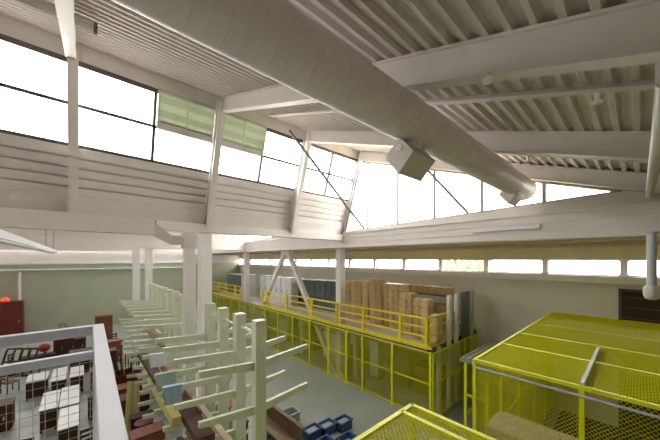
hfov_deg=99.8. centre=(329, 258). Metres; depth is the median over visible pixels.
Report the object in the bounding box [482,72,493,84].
spot lamp
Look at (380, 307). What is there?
cardboard box
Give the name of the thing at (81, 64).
window
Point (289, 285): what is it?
storage cabinet
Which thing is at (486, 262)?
window
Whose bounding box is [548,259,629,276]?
window
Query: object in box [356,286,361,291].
cardboard box
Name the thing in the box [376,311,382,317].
cardboard box
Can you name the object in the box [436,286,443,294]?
cardboard box
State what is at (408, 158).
outlet
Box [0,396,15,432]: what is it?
wooden chest
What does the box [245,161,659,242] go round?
wall
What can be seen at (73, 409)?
work table
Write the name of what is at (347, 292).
cardboard box
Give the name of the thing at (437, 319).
cardboard box
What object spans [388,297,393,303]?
cardboard box
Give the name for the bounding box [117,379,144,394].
wooden chest
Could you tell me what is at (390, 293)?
cardboard box
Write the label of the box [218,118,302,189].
window
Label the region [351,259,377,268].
window
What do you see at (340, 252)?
steel column
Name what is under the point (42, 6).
pipe
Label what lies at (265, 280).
storage cabinet
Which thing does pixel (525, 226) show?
lamp
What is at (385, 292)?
cardboard box
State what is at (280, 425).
wooden bench
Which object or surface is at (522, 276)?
trim
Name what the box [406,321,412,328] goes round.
cardboard box
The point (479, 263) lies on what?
tree
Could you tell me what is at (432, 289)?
cardboard box
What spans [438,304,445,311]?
cardboard box
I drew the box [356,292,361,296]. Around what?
cardboard box
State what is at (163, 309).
rack
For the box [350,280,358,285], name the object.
cardboard box
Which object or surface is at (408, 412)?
wire cage
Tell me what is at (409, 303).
cardboard box
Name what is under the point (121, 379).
wooden crate
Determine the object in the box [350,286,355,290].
cardboard box
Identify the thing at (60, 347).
cabinet
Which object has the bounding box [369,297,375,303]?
cardboard box
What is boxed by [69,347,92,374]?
work table
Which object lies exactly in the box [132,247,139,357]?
steel column
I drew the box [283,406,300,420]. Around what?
plastic crate
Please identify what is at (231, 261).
trim
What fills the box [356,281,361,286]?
cardboard box
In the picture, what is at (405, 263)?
window
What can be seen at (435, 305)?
cardboard box
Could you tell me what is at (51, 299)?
wall
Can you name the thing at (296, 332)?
crate
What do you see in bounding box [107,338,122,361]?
wooden chest
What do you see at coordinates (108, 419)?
guard railing
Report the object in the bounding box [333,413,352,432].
plastic crate
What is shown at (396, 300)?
cardboard box
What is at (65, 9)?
roof beam
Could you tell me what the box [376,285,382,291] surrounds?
cardboard box
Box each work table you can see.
[25,371,48,401]
[38,389,60,433]
[50,367,66,395]
[57,404,78,439]
[59,384,78,408]
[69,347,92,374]
[70,365,83,391]
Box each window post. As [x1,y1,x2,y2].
[67,46,78,212]
[204,100,224,227]
[288,134,311,233]
[342,154,364,232]
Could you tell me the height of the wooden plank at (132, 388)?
1.456 m
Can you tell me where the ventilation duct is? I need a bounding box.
[111,0,536,200]
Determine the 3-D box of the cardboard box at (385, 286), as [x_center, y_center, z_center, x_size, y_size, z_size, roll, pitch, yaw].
[2.743,1.306,13.115,0.423,0.290,0.273,0,0,-42]
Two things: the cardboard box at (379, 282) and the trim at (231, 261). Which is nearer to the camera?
the cardboard box at (379, 282)
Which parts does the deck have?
deck leg, deck plate, deck leg, deck leg, deck leg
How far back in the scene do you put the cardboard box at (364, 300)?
14.69 m
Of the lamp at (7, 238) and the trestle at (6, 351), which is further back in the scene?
the trestle at (6, 351)
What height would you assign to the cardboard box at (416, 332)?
0.324 m
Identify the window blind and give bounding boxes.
[156,88,215,142]
[222,113,266,156]
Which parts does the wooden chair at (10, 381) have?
seat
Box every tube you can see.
[459,340,494,361]
[465,341,499,363]
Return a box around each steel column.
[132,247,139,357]
[145,248,152,344]
[198,232,211,414]
[243,252,248,333]
[333,248,344,377]
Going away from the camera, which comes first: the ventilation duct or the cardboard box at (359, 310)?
the ventilation duct
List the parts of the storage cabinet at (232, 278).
door, door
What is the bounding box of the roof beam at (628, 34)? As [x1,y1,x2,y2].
[220,0,659,112]
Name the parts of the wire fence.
panel, panel, panel, panel, panel, panel frame, panel, post, panel, panel frame, post, panel, panel frame, post, panel, panel frame, post, gate frame, post, panel, panel frame, post, panel, panel frame, post, panel, panel frame, post, panel frame, panel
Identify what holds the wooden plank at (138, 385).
on the floor
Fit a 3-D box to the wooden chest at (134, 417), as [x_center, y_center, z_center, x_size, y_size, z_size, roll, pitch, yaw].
[-6.184,5.400,9.133,0.640,0.600,0.340,0,0,-42]
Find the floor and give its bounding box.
[0,309,656,439]
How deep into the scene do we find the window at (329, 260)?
20.52 m
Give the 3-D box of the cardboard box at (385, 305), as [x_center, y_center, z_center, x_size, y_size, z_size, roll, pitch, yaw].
[2.749,2.181,13.120,0.423,0.290,0.273,0,0,-42]
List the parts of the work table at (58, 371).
panel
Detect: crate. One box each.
[114,367,142,384]
[279,315,298,342]
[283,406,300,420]
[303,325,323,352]
[303,422,321,439]
[316,434,334,439]
[317,417,336,435]
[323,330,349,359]
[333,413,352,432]
[336,430,356,439]
[370,340,384,379]
[389,347,418,389]
[413,360,445,401]
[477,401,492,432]
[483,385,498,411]
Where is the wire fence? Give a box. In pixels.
[212,294,477,422]
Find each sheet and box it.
[384,283,408,284]
[461,291,469,396]
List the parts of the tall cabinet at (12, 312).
door, panel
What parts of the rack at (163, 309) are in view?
arm, arm, arm, arm, arm, arm, arm, arm, arm, arm, arm, arm, arm, arm, arm, arm, arm, arm, arm, arm, arm, arm, arm, arm, arm, arm, arm, arm, arm, arm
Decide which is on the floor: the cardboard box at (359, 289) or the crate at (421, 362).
the crate at (421, 362)
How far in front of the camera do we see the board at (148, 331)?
10.91 m
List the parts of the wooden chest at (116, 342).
panel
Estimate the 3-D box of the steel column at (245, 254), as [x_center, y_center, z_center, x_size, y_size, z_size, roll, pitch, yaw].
[-6.456,2.560,21.485,0.520,6.280,0.520,0,0,-42]
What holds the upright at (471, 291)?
on the floor
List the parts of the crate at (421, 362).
lid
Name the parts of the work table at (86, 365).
panel, door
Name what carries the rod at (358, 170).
attached to the window post at (360, 164)
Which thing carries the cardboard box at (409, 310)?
on the cardboard box
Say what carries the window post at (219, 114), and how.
attached to the wall at (33, 172)
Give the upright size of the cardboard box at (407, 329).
0.294 m
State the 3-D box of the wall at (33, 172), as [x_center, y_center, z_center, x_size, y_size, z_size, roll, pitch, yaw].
[-6.079,-1.878,6.921,18.200,1.618,0.683,0,0,-42]
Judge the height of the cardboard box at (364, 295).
0.285 m
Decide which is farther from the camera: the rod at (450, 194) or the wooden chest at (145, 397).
the wooden chest at (145, 397)
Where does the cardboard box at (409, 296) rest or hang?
on the cardboard box at (409, 303)
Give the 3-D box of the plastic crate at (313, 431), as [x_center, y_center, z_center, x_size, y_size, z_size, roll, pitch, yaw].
[-0.575,5.550,8.882,0.560,0.300,0.420,0,0,-42]
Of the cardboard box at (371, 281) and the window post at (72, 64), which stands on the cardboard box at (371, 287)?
the cardboard box at (371, 281)
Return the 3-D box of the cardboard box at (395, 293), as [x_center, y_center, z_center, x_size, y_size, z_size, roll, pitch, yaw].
[3.118,1.598,12.682,0.423,0.290,0.273,0,0,-42]
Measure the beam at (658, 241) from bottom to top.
0.090 m
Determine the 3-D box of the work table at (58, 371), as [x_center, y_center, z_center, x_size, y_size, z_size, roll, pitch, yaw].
[-11.683,5.325,12.004,0.460,0.750,1.762,0,0,-42]
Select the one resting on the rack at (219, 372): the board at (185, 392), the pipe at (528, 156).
the board at (185, 392)
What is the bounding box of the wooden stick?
[122,349,124,374]
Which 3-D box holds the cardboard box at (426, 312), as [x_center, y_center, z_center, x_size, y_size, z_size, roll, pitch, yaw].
[3.804,2.062,10.940,0.423,0.324,0.323,0,0,-42]
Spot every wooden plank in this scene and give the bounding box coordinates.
[125,381,131,431]
[129,382,133,428]
[133,383,136,413]
[136,384,139,412]
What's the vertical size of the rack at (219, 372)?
4.400 m
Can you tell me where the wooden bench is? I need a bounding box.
[266,405,305,439]
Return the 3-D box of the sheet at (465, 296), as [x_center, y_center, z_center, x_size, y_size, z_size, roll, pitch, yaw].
[5.732,3.540,11.765,0.750,4.320,0.050,0,0,-42]
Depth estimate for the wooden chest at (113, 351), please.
13.37 m
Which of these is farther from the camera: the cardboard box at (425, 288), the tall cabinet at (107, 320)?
the tall cabinet at (107, 320)
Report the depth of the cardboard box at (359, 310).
15.02 m
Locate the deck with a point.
(256, 301)
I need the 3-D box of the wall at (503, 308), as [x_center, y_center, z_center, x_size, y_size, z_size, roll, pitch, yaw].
[1.060,2.400,19.363,0.250,6.600,33.800,0,0,-42]
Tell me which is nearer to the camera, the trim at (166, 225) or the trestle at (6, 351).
the trim at (166, 225)
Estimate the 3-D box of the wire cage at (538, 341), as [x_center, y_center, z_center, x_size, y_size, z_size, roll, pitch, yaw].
[7.507,3.845,6.239,7.652,3.710,5.315,0,0,-42]
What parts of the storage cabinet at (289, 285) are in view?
door, door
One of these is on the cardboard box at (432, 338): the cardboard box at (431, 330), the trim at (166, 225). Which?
the cardboard box at (431, 330)
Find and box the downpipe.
[18,272,20,299]
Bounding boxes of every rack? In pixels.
[119,283,216,432]
[154,303,307,439]
[413,292,453,329]
[464,359,509,434]
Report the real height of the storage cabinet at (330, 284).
1.880 m
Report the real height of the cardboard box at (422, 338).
0.324 m
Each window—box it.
[0,33,67,145]
[79,61,211,173]
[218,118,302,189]
[296,259,313,266]
[303,143,357,200]
[312,259,331,266]
[330,259,352,267]
[348,161,621,231]
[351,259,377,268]
[376,259,407,269]
[406,259,443,270]
[442,259,489,271]
[488,259,548,273]
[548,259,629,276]
[628,259,659,277]
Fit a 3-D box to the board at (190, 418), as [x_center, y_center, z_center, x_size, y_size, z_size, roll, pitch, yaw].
[-3.482,3.880,6.886,0.371,0.186,2.500,0,0,-42]
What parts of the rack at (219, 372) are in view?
arm, arm, arm, arm, arm, arm, arm, arm, arm, arm, arm, arm, arm, arm, arm, arm, arm, arm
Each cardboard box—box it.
[345,290,350,295]
[345,295,350,300]
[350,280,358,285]
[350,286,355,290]
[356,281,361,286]
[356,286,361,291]
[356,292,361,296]
[356,297,361,302]
[356,307,361,312]
[362,281,368,286]
[362,287,368,292]
[362,292,369,297]
[362,297,368,303]
[362,303,369,307]
[369,278,377,284]
[369,285,375,291]
[369,291,374,297]
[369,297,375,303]
[369,310,375,316]
[375,279,386,285]
[375,292,383,298]
[375,319,382,324]
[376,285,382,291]
[376,298,383,304]
[376,304,383,309]
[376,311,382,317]
[383,284,388,289]
[383,290,388,296]
[383,302,387,308]
[383,321,388,326]
[388,290,392,296]
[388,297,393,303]
[388,303,393,309]
[393,285,398,290]
[393,291,399,297]
[394,297,398,303]
[394,304,398,310]
[399,285,408,291]
[400,299,406,306]
[400,306,405,313]
[401,292,410,299]
[406,292,416,300]
[406,307,412,314]
[406,314,412,321]
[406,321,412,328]
[406,328,413,335]
[407,300,412,307]
[411,284,416,291]
[413,297,423,306]
[413,306,420,314]
[413,314,420,323]
[413,322,420,331]
[413,331,420,339]
[417,285,426,292]
[420,298,432,307]
[420,307,432,316]
[420,324,429,332]
[421,316,429,324]
[421,332,429,340]
[423,285,429,292]
[429,286,439,293]
[429,313,441,322]
[430,321,441,329]
[430,328,441,336]
[430,335,441,343]
[433,302,441,310]
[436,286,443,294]
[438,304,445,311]
[442,287,453,294]
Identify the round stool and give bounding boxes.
[134,418,153,427]
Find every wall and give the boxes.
[0,132,347,234]
[0,228,245,243]
[0,250,239,332]
[240,245,659,425]
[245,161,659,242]
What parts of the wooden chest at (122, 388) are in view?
door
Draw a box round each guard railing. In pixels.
[0,323,127,439]
[212,281,241,300]
[261,290,460,349]
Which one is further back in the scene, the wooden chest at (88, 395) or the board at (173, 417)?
the wooden chest at (88, 395)
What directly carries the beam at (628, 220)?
attached to the wall at (624, 197)
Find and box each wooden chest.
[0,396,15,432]
[74,336,85,348]
[87,390,92,419]
[89,367,92,390]
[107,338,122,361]
[109,347,116,370]
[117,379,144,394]
[119,389,149,416]
[129,409,153,430]
[129,420,164,439]
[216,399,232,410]
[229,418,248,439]
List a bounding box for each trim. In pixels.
[0,14,359,158]
[0,235,245,249]
[0,245,197,252]
[0,261,239,264]
[155,220,343,240]
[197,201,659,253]
[238,264,659,285]
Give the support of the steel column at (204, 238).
on the floor
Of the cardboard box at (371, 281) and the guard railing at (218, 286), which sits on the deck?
the guard railing at (218, 286)
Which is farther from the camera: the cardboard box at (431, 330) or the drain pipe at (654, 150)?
the cardboard box at (431, 330)
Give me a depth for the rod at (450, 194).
9.14 m
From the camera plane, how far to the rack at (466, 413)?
9.18 m
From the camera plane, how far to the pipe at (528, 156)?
5.93 m
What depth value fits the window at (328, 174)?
11.57 m
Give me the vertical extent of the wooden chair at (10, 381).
0.950 m
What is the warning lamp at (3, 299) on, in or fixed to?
on the tall cabinet at (12, 312)
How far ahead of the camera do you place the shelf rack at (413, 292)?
12.56 m
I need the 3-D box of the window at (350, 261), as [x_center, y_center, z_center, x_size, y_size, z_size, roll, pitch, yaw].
[0.670,0.320,19.611,0.400,0.620,2.273,0,0,-42]
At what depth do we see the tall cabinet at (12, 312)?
19.16 m
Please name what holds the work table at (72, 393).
on the floor
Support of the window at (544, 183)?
in the wall at (624, 197)
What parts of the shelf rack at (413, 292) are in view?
shelf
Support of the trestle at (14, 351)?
on the floor
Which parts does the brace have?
leg, leg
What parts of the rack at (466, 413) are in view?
leg, leg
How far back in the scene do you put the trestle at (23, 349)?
13.82 m
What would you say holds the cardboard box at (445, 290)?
on the shelf rack at (413, 292)
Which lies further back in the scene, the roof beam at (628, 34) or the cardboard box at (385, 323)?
the cardboard box at (385, 323)
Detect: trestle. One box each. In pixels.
[1,347,22,374]
[8,347,30,376]
[13,347,38,376]
[21,347,46,376]
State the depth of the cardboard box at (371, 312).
13.96 m
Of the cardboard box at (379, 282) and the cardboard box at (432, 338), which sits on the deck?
the cardboard box at (432, 338)
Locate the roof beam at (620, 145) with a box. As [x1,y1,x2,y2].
[305,131,650,160]
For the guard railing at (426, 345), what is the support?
on the deck
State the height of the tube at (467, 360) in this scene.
0.156 m
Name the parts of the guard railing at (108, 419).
rail, rail, corner post, panel, rail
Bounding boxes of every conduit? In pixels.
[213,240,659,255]
[252,244,659,254]
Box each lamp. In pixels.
[0,229,56,253]
[1,298,9,301]
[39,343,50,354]
[472,223,539,232]
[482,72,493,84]
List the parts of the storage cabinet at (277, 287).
door, door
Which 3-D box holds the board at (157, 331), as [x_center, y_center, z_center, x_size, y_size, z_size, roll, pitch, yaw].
[-8.380,3.048,12.971,0.143,0.055,4.500,0,0,-42]
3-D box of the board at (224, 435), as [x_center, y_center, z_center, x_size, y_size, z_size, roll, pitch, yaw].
[-3.000,3.967,6.949,0.143,0.055,2.850,0,0,-42]
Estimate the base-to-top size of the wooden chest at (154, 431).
0.750 m
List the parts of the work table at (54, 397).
leg, panel, leg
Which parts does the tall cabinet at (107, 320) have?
panel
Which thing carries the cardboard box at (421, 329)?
on the cardboard box at (422, 338)
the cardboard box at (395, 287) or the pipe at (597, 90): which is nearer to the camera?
the pipe at (597, 90)
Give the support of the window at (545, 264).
in the wall at (503, 308)
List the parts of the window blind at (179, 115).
rail, head rail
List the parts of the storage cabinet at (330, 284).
door, door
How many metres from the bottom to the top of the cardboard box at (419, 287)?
0.332 m
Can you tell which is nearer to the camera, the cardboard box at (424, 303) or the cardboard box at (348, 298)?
the cardboard box at (424, 303)
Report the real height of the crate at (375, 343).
2.130 m
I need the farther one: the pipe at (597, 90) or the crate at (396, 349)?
the crate at (396, 349)
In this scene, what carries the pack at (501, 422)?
on the pack
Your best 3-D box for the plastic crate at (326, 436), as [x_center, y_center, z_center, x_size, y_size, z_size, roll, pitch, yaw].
[-0.178,5.550,8.247,0.560,0.300,0.420,0,0,-42]
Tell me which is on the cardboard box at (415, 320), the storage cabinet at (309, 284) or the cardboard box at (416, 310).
the cardboard box at (416, 310)
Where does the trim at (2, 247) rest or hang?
attached to the wall
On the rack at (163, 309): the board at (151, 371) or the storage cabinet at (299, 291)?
the board at (151, 371)
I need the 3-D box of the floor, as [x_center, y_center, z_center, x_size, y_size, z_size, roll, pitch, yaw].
[-7.441,5.800,11.731,23.200,0.200,34.400,0,0,-42]
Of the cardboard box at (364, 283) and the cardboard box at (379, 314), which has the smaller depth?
the cardboard box at (379, 314)
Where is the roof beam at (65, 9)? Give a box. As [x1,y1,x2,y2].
[54,0,75,58]
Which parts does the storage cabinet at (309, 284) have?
door, door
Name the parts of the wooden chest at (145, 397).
panel, door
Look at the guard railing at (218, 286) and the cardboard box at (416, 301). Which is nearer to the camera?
the cardboard box at (416, 301)
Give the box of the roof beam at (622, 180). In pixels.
[359,151,659,193]
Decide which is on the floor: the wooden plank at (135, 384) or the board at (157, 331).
the wooden plank at (135, 384)
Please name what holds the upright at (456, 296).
on the floor
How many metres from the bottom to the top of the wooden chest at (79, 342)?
0.900 m
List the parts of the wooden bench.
seat, rail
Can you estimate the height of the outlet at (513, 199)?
0.524 m
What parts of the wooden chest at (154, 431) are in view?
door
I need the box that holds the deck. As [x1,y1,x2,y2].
[212,290,475,412]
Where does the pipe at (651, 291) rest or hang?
hanging from the wall at (624, 197)
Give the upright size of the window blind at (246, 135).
0.945 m
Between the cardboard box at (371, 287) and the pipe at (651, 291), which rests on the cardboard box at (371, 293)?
the cardboard box at (371, 287)
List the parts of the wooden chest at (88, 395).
panel, door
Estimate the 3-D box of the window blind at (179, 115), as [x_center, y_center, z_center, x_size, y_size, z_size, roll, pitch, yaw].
[-3.962,-3.932,7.721,1.420,0.945,0.376,0,0,-42]
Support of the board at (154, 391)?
on the rack at (163, 309)
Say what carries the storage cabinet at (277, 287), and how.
on the deck
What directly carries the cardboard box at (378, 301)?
on the cardboard box
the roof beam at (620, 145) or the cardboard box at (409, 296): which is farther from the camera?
the cardboard box at (409, 296)
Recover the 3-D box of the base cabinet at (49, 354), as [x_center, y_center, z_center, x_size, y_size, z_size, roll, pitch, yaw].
[-15.507,5.400,14.744,1.340,0.600,0.640,0,0,-42]
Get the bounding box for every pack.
[486,418,549,439]
[494,410,578,439]
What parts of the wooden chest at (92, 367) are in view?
door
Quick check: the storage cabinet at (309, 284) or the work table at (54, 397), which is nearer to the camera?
the work table at (54, 397)
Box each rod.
[288,130,364,228]
[344,170,358,230]
[428,170,468,213]
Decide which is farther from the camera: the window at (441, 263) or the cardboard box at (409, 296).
the window at (441, 263)
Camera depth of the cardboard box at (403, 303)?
11.79 m
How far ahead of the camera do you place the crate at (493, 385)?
9.73 m
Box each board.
[138,353,159,384]
[141,369,160,407]
[143,319,162,334]
[144,329,165,346]
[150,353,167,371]
[160,397,181,426]
[178,393,214,439]
[183,390,201,415]
[191,395,232,439]
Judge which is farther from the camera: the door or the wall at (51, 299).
the wall at (51, 299)
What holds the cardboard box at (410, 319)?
on the cardboard box at (407, 326)
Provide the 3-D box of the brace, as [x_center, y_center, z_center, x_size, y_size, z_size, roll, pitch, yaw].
[-2.850,2.577,17.499,0.360,6.294,9.850,0,0,-42]
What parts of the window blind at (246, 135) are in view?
rail, head rail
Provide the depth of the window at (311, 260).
22.10 m
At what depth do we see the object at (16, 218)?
7.32 m
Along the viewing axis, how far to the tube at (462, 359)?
9.67 m
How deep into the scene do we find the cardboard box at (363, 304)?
14.69 m
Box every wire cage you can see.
[352,403,496,439]
[472,312,659,439]
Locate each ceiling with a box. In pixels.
[0,0,659,172]
[212,236,659,254]
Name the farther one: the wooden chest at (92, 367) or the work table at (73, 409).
the wooden chest at (92, 367)
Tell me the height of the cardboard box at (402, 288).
0.290 m
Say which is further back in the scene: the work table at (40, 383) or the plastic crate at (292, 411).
the work table at (40, 383)
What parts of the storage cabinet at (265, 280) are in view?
door, door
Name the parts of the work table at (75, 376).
panel, leg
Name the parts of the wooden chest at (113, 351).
door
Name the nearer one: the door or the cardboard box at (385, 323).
the door
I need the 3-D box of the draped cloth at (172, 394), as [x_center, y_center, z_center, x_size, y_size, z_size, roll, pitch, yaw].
[-3.744,3.208,6.610,0.380,0.438,0.188,0,0,-42]
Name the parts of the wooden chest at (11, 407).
door, panel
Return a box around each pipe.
[0,266,197,271]
[13,0,97,34]
[268,79,654,116]
[343,144,647,162]
[643,231,659,299]
[645,63,659,198]
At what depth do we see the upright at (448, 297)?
10.74 m
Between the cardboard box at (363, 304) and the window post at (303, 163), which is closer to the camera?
the window post at (303, 163)
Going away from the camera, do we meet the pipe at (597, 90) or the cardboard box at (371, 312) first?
the pipe at (597, 90)
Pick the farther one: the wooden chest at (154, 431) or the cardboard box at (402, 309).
the cardboard box at (402, 309)
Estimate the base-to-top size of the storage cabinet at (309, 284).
1.830 m
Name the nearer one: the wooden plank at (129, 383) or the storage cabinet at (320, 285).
the wooden plank at (129, 383)
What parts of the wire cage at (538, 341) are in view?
post, post, roof rail, panel, post, panel rail, panel, post, post, post, roof rail, panel, roof panel, roof rail, post, roof panel, roof rail, roof panel, roof rail, roof panel, roof rail, roof panel, roof rail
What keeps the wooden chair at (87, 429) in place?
on the floor
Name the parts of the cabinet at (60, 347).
door, door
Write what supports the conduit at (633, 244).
attached to the ceiling at (642, 238)
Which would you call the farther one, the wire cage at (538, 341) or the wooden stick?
the wooden stick
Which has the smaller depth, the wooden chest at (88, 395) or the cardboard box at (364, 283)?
the wooden chest at (88, 395)
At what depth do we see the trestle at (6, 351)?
13.78 m
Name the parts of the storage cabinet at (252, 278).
door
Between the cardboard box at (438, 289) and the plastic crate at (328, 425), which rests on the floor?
the plastic crate at (328, 425)
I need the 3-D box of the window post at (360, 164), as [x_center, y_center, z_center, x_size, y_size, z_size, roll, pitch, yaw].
[1.036,-2.785,12.542,0.180,3.593,1.426,0,0,-42]
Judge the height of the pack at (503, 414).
0.535 m
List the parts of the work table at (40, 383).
leg, panel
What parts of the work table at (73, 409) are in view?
panel, leg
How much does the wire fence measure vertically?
2.420 m
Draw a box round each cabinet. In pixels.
[0,300,23,335]
[21,351,54,360]
[53,338,73,355]
[94,314,112,339]
[227,273,240,293]
[241,274,256,296]
[260,275,272,300]
[271,276,280,302]
[281,277,297,305]
[298,278,303,305]
[304,279,318,307]
[315,279,325,309]
[326,280,335,311]
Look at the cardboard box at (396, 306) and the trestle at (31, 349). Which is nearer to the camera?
the cardboard box at (396, 306)
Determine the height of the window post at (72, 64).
3.593 m
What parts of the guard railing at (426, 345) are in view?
rail, rail, rail, rail, rail, rail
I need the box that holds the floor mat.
[553,411,653,439]
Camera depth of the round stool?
8.67 m
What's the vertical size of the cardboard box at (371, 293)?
0.314 m
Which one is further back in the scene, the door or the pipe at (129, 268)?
the pipe at (129, 268)
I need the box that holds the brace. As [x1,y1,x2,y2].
[255,250,335,373]
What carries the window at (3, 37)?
in the wall at (33, 172)
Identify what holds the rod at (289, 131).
attached to the roof beam at (622, 180)
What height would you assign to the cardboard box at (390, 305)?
0.290 m
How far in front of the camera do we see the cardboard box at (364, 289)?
14.67 m
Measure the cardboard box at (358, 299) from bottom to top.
0.285 m
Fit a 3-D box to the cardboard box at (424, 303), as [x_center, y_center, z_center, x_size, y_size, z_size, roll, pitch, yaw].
[3.809,1.737,10.949,0.423,0.324,0.323,0,0,-42]
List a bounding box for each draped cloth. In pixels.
[149,352,167,367]
[155,370,175,388]
[163,383,181,405]
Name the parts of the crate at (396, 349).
lid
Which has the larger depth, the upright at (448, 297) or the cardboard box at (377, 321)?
the cardboard box at (377, 321)
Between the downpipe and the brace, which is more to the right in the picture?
the brace
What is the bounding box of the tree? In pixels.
[437,260,492,270]
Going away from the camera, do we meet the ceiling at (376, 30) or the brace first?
the ceiling at (376, 30)
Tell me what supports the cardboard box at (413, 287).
on the shelf rack at (413, 292)
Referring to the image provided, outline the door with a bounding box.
[618,288,659,438]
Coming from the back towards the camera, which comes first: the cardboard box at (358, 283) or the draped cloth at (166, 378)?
the cardboard box at (358, 283)
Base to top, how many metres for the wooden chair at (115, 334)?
0.950 m
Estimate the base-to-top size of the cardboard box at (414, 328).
0.324 m
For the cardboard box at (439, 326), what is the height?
0.271 m
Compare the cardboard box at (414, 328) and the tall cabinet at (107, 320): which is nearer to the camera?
the cardboard box at (414, 328)
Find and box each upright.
[446,295,451,406]
[453,294,458,400]
[469,290,473,389]
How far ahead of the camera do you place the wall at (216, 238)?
15.44 m
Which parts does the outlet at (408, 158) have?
damper knob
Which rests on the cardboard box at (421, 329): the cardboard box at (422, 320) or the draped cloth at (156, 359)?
the cardboard box at (422, 320)
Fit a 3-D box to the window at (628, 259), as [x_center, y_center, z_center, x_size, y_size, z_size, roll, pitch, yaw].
[10.645,0.320,8.501,0.400,0.620,2.273,0,0,-42]
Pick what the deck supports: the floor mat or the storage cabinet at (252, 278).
the storage cabinet at (252, 278)
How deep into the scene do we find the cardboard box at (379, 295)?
13.59 m
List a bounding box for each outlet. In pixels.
[385,138,434,181]
[498,191,524,205]
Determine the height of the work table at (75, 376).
0.750 m
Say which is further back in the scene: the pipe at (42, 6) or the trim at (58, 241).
the trim at (58, 241)
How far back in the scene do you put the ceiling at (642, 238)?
8.82 m
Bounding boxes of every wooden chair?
[0,375,18,394]
[80,426,92,439]
[109,333,116,339]
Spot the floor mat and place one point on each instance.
(568, 413)
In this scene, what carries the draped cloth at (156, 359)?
hanging from the rack at (163, 309)
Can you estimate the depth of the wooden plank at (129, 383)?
9.26 m
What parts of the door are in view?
frame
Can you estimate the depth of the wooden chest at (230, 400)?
9.17 m
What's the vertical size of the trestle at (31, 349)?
1.235 m
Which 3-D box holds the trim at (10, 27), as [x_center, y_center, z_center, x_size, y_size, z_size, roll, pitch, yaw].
[-5.497,-4.623,6.273,18.200,0.486,0.286,0,0,-42]
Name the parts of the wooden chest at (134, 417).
panel, door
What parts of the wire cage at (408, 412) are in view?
roof rail, panel, roof panel, post, roof rail, panel, roof panel, roof rail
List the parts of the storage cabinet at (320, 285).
door, door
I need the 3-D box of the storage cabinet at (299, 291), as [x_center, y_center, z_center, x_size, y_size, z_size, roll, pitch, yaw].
[-2.008,2.300,19.584,0.640,1.801,1.276,0,0,-42]
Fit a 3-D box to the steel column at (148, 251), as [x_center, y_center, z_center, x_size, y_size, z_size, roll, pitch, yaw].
[-10.918,2.520,16.740,0.520,6.360,0.520,0,0,-42]

